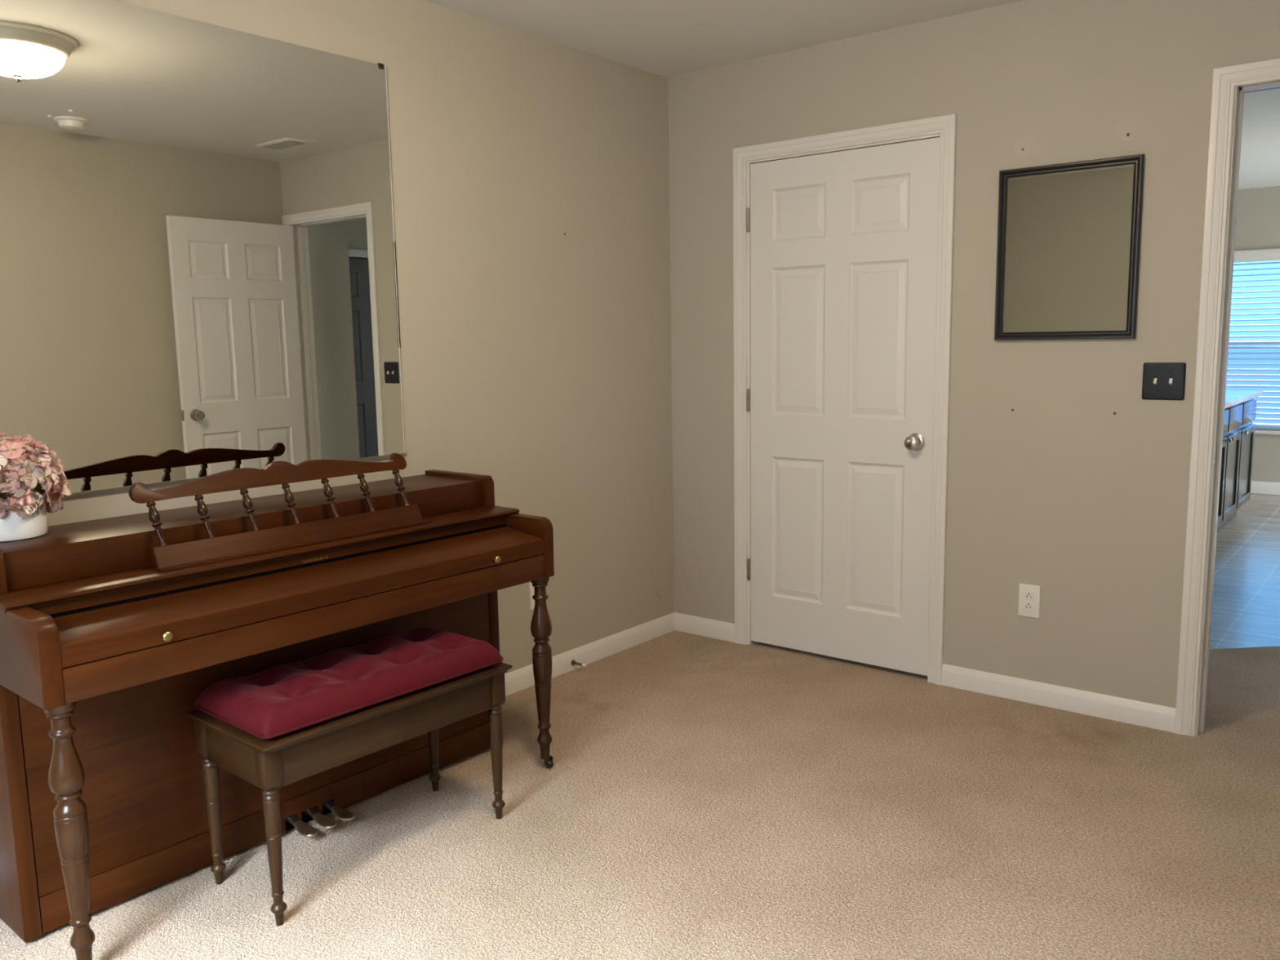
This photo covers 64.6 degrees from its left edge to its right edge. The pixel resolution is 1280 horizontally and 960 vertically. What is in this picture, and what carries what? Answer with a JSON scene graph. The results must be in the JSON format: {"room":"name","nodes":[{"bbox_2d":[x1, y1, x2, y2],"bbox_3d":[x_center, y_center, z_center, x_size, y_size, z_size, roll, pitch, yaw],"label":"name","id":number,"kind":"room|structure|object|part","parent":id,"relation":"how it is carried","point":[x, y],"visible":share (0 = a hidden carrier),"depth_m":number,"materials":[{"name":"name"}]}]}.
{"room":"music room","nodes":[
{"label":"music room","id":0,"kind":"room"},
{"bbox_2d":[47,0,674,674],"bbox_3d":[-1.171,-0.255,2.985,0.120,2.500,4.285,5,10,38],"label":"wall","id":1,"kind":"structure","parent":0,"point":[531,173],"depth_m":3.81,"materials":[{"name":"paint"}]},
{"bbox_2d":[0,0,406,497],"bbox_3d":[-1.365,-0.593,2.597,0.010,1.249,1.831,5,10,38],"label":"wall mirror","id":2,"kind":"object","parent":1,"relation":"attached to","point":[198,274],"visible":0.99,"depth_m":2.75,"materials":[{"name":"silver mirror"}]},
{"bbox_2d":[528,582,534,610],"bbox_3d":[-0.400,0.442,3.936,0.009,0.119,0.075,5,10,38],"label":"power outlet","id":3,"kind":"object","parent":1,"relation":"attached to","point":[531,587],"visible":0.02,"depth_m":3.91,"materials":[{"name":"white plastic"}]},
{"bbox_2d":[571,659,586,666],"bbox_3d":[-0.245,0.745,4.096,0.070,0.022,0.022,5,10,38],"label":"door stop","id":4,"kind":"object","parent":1,"relation":"attached to","point":[573,662],"visible":1,"depth_m":4.10,"materials":[{"name":"grey metal"}]},
{"bbox_2d":[504,612,675,696],"bbox_3d":[-1.099,0.888,3.104,0.013,0.081,4.050,5,10,38],"label":"baseboard","id":5,"kind":"structure","parent":1,"relation":"attached to","point":[517,680],"depth_m":4.23,"materials":[{"name":"white paint"}]},
{"bbox_2d":[0,493,1279,959],"bbox_3d":[2.495,0.775,4.003,4.500,0.060,9.950,5,10,38],"label":"floor","id":6,"kind":"structure","parent":0,"point":[702,797],"depth_m":2.73,"materials":[{"name":"carpet"}]},
{"bbox_2d":[0,453,554,959],"bbox_3d":[-0.929,0.459,2.746,0.583,1.022,1.441,6,10,40],"label":"piano","id":7,"kind":"object","parent":6,"relation":"on","point":[113,630],"visible":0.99,"depth_m":2.46,"materials":[{"name":"brown wood"}]},
{"bbox_3d":[-1.484,0.633,2.320,0.294,0.788,0.036,6,10,40],"label":"panel","id":8,"kind":"part","parent":7,"relation":"part of","materials":[{"name":"brown wood"}]},
{"bbox_3d":[-1.276,0.358,2.103,0.266,0.179,0.040,6,10,40],"label":"arm","id":9,"kind":"part","parent":7,"relation":"part of","materials":[{"name":"brown wood"}]},
{"bbox_2d":[0,433,72,542],"bbox_3d":[-1.476,0.012,2.363,0.221,0.245,0.261,5,10,38],"label":"flower pot","id":10,"kind":"object","parent":7,"relation":"on","point":[33,483],"visible":1,"depth_m":2.33,"materials":[{"name":"white ceramic"}]},
{"bbox_3d":[-1.476,0.007,2.358,0.141,0.156,0.170,5,10,38],"label":"flower stem","id":11,"kind":"part","parent":10,"relation":"part of","materials":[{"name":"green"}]},
{"bbox_3d":[-1.484,0.084,2.376,0.160,0.098,0.160,5,10,38],"label":"pot","id":12,"kind":"part","parent":10,"relation":"part of","materials":[{"name":"white ceramic"}]},
{"bbox_3d":[-1.181,0.740,2.105,0.066,0.582,0.066,6,10,40],"label":"leg","id":13,"kind":"part","parent":7,"relation":"part of","materials":[{"name":"brown wood"}]},
{"bbox_3d":[-1.021,0.337,2.183,0.022,0.021,0.021,6,10,40],"label":"knob","id":14,"kind":"part","parent":7,"relation":"part of","materials":[{"name":"gold metal"}]},
{"bbox_3d":[-1.050,0.079,2.790,0.284,0.018,1.358,6,10,40],"label":"lid","id":15,"kind":"part","parent":7,"relation":"part of","materials":[{"name":"brown wood"}]},
{"bbox_3d":[-0.949,0.122,2.711,0.022,0.084,1.354,6,10,40],"label":"panel","id":16,"kind":"part","parent":7,"relation":"part of","materials":[{"name":"brown wood"}]},
{"bbox_3d":[-0.933,0.608,2.771,0.027,0.514,1.358,6,10,40],"label":"panel","id":17,"kind":"part","parent":7,"relation":"part of","materials":[{"name":"brown wood"}]},
{"bbox_3d":[-0.888,0.179,2.668,0.122,0.019,1.441,6,10,40],"label":"shelf moulding","id":18,"kind":"part","parent":7,"relation":"part of","materials":[{"name":"brown wood"}]},
{"bbox_3d":[-0.929,0.907,2.814,0.031,0.088,1.358,6,10,40],"label":"rail","id":19,"kind":"part","parent":7,"relation":"part of","materials":[{"name":"brown wood"}]},
{"bbox_3d":[-0.954,-0.019,2.694,0.045,0.061,0.792,6,10,40],"label":"desk rail","id":20,"kind":"part","parent":7,"relation":"part of","materials":[{"name":"brown wood"}]},
{"bbox_3d":[-0.583,0.472,3.378,0.294,0.788,0.036,6,10,40],"label":"panel","id":21,"kind":"part","parent":7,"relation":"part of","materials":[{"name":"brown wood"}]},
{"bbox_3d":[-0.411,0.227,2.900,0.022,0.021,0.021,6,10,40],"label":"knob","id":22,"kind":"part","parent":7,"relation":"part of","materials":[{"name":"gold metal"}]},
{"bbox_3d":[-0.378,0.197,3.159,0.266,0.179,0.040,6,10,40],"label":"arm","id":23,"kind":"part","parent":7,"relation":"part of","materials":[{"name":"brown wood"}]},
{"bbox_3d":[-0.302,0.583,3.137,0.066,0.582,0.066,6,10,40],"label":"leg","id":24,"kind":"part","parent":7,"relation":"part of","materials":[{"name":"brown wood"}]},
{"bbox_2d":[184,662,512,925],"bbox_3d":[-0.727,0.759,2.660,0.365,0.445,0.741,6,10,40],"label":"piano bench","id":25,"kind":"object","parent":6,"relation":"on","point":[268,765],"visible":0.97,"depth_m":2.46,"materials":[{"name":"brown wood"}]},
{"bbox_3d":[-1.054,0.797,2.501,0.043,0.424,0.043,6,10,40],"label":"leg","id":26,"kind":"part","parent":25,"relation":"part of","materials":[{"name":"brown wood"}]},
{"bbox_3d":[-0.838,0.819,2.317,0.043,0.424,0.043,6,10,40],"label":"leg","id":27,"kind":"part","parent":25,"relation":"part of","materials":[{"name":"brown wood"}]},
{"bbox_3d":[-0.731,0.549,2.631,0.365,0.021,0.741,6,10,40],"label":"seat","id":28,"kind":"part","parent":25,"relation":"part of","materials":[{"name":"red fabric"}]},
{"bbox_2d":[194,626,503,739],"bbox_3d":[-0.733,0.501,2.629,0.344,0.073,0.718,6,10,40],"label":"bench cushion","id":29,"kind":"object","parent":25,"relation":"on","point":[270,703],"visible":1,"depth_m":2.52,"materials":[{"name":"red fabric"}]},
{"bbox_3d":[-0.616,0.720,3.006,0.043,0.424,0.043,6,10,40],"label":"leg","id":30,"kind":"part","parent":25,"relation":"part of","materials":[{"name":"brown wood"}]},
{"bbox_3d":[-0.400,0.742,2.822,0.043,0.424,0.043,6,10,40],"label":"leg","id":31,"kind":"part","parent":25,"relation":"part of","materials":[{"name":"brown wood"}]},
{"bbox_2d":[1217,408,1231,526],"bbox_3d":[3.226,-0.014,6.227,0.610,0.868,0.683,5,10,38],"label":"base cabinet","id":32,"kind":"object","parent":6,"relation":"on","point":[1226,411],"visible":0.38,"depth_m":6.26,"materials":[{"name":"black"}]},
{"bbox_3d":[3.436,0.036,6.066,0.020,0.537,0.641,5,10,38],"label":"door","id":33,"kind":"part","parent":32,"relation":"part of","materials":[{"name":"black wood"}]},
{"bbox_3d":[3.429,-0.328,6.016,0.020,0.142,0.641,5,10,38],"label":"drawer","id":34,"kind":"part","parent":32,"relation":"part of","materials":[{"name":"black"}]},
{"bbox_2d":[1224,390,1263,408],"bbox_3d":[3.519,-0.531,6.640,0.740,0.032,1.870,5,10,38],"label":"countertop","id":35,"kind":"structure","parent":32,"relation":"on","point":[1233,397],"depth_m":6.66,"materials":[{"name":"stone"}]},
{"bbox_2d":[1217,403,1243,532],"bbox_3d":[3.604,-0.085,6.695,0.610,0.868,0.523,5,10,38],"label":"base cabinet","id":36,"kind":"object","parent":6,"relation":"on","point":[1235,414],"visible":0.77,"depth_m":6.53,"materials":[{"name":"black"}]},
{"bbox_3d":[3.813,-0.035,6.533,0.020,0.537,0.481,5,10,38],"label":"door","id":37,"kind":"part","parent":36,"relation":"part of","materials":[{"name":"black"}]},
{"bbox_3d":[3.807,-0.399,6.483,0.020,0.142,0.481,5,10,38],"label":"drawer","id":38,"kind":"part","parent":36,"relation":"part of","materials":[{"name":"black"}]},
{"bbox_2d":[1222,398,1257,528],"bbox_3d":[3.953,-0.151,7.127,0.610,0.868,0.593,5,10,38],"label":"base cabinet","id":39,"kind":"object","parent":6,"relation":"on","point":[1249,409],"visible":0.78,"depth_m":6.97,"materials":[{"name":"black"}]},
{"bbox_3d":[4.162,-0.101,6.966,0.020,0.537,0.551,5,10,38],"label":"door","id":40,"kind":"part","parent":39,"relation":"part of","materials":[{"name":"black"}]},
{"bbox_3d":[4.156,-0.465,6.916,0.020,0.142,0.551,5,10,38],"label":"drawer","id":41,"kind":"part","parent":39,"relation":"part of","materials":[{"name":"black"}]},
{"bbox_2d":[423,0,1279,189],"bbox_3d":[2.455,-1.724,3.675,4.720,0.100,10.220,5,10,38],"label":"ceiling","id":42,"kind":"structure","parent":0,"point":[668,38],"depth_m":3.64,"materials":[{"name":"white paint"}]},
{"bbox_2d":[667,0,1279,707],"bbox_3d":[1.387,-0.383,3.599,3.100,2.500,0.115,5,10,38],"label":"wall","id":43,"kind":"structure","parent":0,"point":[1068,482],"depth_m":3.54,"materials":[{"name":"paint"}]},
{"bbox_2d":[674,612,734,642],"bbox_3d":[0.288,0.663,4.562,0.340,0.081,0.013,5,10,38],"label":"baseboard","id":44,"kind":"structure","parent":43,"relation":"attached to","point":[705,627],"depth_m":4.55,"materials":[{"name":"white paint"}]},
{"bbox_2d":[746,137,940,675],"bbox_3d":[0.769,-0.266,4.024,0.819,2.011,0.096,5,10,38],"label":"door","id":45,"kind":"structure","parent":43,"relation":"in","point":[844,244],"depth_m":4.01,"materials":[{"name":"white paint"}]},
{"bbox_3d":[1.029,-0.141,3.811,0.067,0.067,0.060,5,10,38],"label":"knob","id":46,"kind":"part","parent":45,"relation":"part of","materials":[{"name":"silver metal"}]},
{"bbox_2d":[733,113,957,684],"bbox_3d":[0.807,-0.298,4.069,0.941,2.102,0.132,5,10,38],"label":"door frame","id":47,"kind":"structure","parent":43,"relation":"attached to","point":[944,126],"depth_m":3.87,"materials":[{"name":"white paint"}]},
{"bbox_2d":[1017,582,1040,618],"bbox_3d":[1.397,0.434,3.635,0.075,0.119,0.009,5,10,38],"label":"power outlet","id":48,"kind":"object","parent":43,"relation":"attached to","point":[1029,595],"visible":1,"depth_m":3.63,"materials":[{"name":"white plastic"}]},
{"bbox_2d":[1023,602,1033,610],"bbox_3d":[1.395,0.454,3.635,0.034,0.027,0.003,5,10,38],"label":"receptacle","id":49,"kind":"object","parent":48,"relation":"attached to","point":[1027,606],"depth_m":3.63,"materials":[{"name":"white plastic"}]},
{"bbox_2d":[1023,591,1034,599],"bbox_3d":[1.395,0.415,3.630,0.034,0.027,0.003,5,10,38],"label":"receptacle","id":50,"kind":"object","parent":48,"relation":"attached to","point":[1027,595],"depth_m":3.63,"materials":[{"name":"white plastic"}]},
{"bbox_2d":[941,663,1175,733],"bbox_3d":[1.471,0.773,3.623,0.807,0.081,0.013,5,10,38],"label":"baseboard","id":51,"kind":"structure","parent":43,"relation":"attached to","point":[1153,716],"depth_m":3.60,"materials":[{"name":"white paint"}]},
{"bbox_2d":[994,154,1144,340],"bbox_3d":[1.434,-0.768,3.413,0.459,0.583,0.021,5,10,38],"label":"framed mirror","id":52,"kind":"object","parent":43,"relation":"attached to","point":[1068,242],"visible":1,"depth_m":3.40,"materials":[{"name":"black painted wood"},{"name":"mirror glass"}]},
{"bbox_2d":[1142,362,1186,399],"bbox_3d":[1.693,-0.319,3.276,0.125,0.120,0.017,5,10,38],"label":"light switch","id":53,"kind":"object","parent":43,"relation":"attached to","point":[1161,380],"visible":1,"depth_m":3.28,"materials":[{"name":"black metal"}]},
{"bbox_2d":[1174,57,1279,736],"bbox_3d":[2.155,-0.181,3.010,0.886,2.117,0.150,5,10,38],"label":"door frame","id":54,"kind":"structure","parent":43,"relation":"attached to","point":[1229,83],"depth_m":3.20,"materials":[{"name":"white paint"}]},
{"bbox_3d":[1.836,-0.084,3.230,0.002,0.065,0.029,5,10,38],"label":"strike plate","id":55,"kind":"part","parent":54,"relation":"part of","materials":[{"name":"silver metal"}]},
{"bbox_3d":[2.196,-0.189,3.061,0.886,2.117,0.018,5,10,38],"label":"hall casing","id":56,"kind":"part","parent":54,"relation":"part of","materials":[{"name":"white paint"}]},
{"bbox_2d":[1234,186,1279,495],"bbox_3d":[5.655,-1.021,7.695,4.440,2.500,0.120,5,10,38],"label":"wall","id":57,"kind":"structure","parent":0,"point":[1258,211],"depth_m":8.10,"materials":[{"name":"paint"}]},
{"bbox_2d":[1228,339,1279,435],"bbox_3d":[5.327,-1.067,7.921,1.700,1.440,0.150,5,10,38],"label":"window","id":58,"kind":"structure","parent":57,"relation":"in","point":[1259,431],"depth_m":8.19,"materials":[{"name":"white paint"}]},
{"bbox_2d":[1226,248,1279,430],"bbox_3d":[5.310,-1.094,7.897,1.688,1.432,0.091,5,10,38],"label":"window blind","id":59,"kind":"object","parent":58,"relation":"attached to","point":[1265,255],"visible":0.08,"depth_m":8.16,"materials":[{"name":"white plastic"}]},
{"bbox_3d":[4.877,-1.093,8.238,0.002,1.320,0.002,5,10,38],"label":"ladder cord","id":60,"kind":"part","parent":59,"relation":"part of","materials":[{"name":"white fabric"}]},
{"bbox_3d":[5.335,-0.396,8.010,1.588,0.018,0.044,5,10,38],"label":"rail","id":61,"kind":"part","parent":59,"relation":"part of","materials":[{"name":"white"}]},
{"bbox_3d":[5.321,-0.365,7.996,1.700,0.030,0.095,5,10,38],"label":"sill","id":62,"kind":"part","parent":58,"relation":"part of","materials":[{"name":"white paint"}]},
{"bbox_2d":[1250,480,1279,495],"bbox_3d":[5.633,0.116,7.800,4.200,0.100,0.013,5,10,38],"label":"baseboard","id":63,"kind":"structure","parent":57,"relation":"attached to","point":[1257,487],"depth_m":8.23,"materials":[{"name":"white paint"}]}
]}

